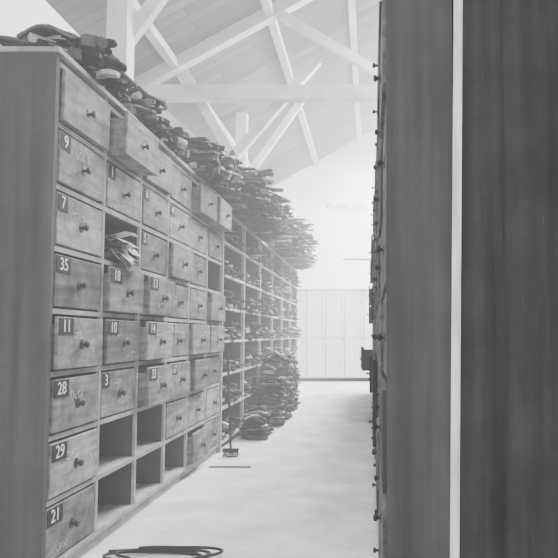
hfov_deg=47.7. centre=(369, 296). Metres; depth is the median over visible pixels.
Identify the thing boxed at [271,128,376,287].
wall
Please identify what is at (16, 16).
wall
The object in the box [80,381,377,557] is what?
floor
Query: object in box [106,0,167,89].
timber post
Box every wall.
[0,0,78,45]
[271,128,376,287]
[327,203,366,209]
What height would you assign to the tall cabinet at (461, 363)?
3.183 m
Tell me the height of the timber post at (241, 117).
5.937 m
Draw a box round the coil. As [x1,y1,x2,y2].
[102,545,223,557]
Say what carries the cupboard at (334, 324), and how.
on the floor
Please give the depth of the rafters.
10.70 m
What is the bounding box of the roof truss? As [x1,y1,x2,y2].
[133,0,376,158]
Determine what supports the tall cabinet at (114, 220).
on the floor
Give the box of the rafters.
[135,0,361,166]
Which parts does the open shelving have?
frame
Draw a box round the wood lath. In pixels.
[208,466,251,467]
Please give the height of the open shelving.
3.429 m
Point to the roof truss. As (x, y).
(150, 81)
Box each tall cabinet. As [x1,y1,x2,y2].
[0,23,244,557]
[343,0,557,557]
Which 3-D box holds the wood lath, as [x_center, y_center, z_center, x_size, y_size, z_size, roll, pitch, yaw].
[-1.320,1.604,5.848,0.400,0.012,0.030,0,-4,0]
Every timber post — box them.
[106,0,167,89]
[236,103,304,171]
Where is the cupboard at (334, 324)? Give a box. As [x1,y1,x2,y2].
[297,288,372,381]
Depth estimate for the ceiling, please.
10.84 m
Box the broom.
[222,350,238,456]
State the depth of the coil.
3.53 m
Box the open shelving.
[221,161,319,443]
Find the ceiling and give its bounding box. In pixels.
[45,0,380,187]
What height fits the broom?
1.084 m

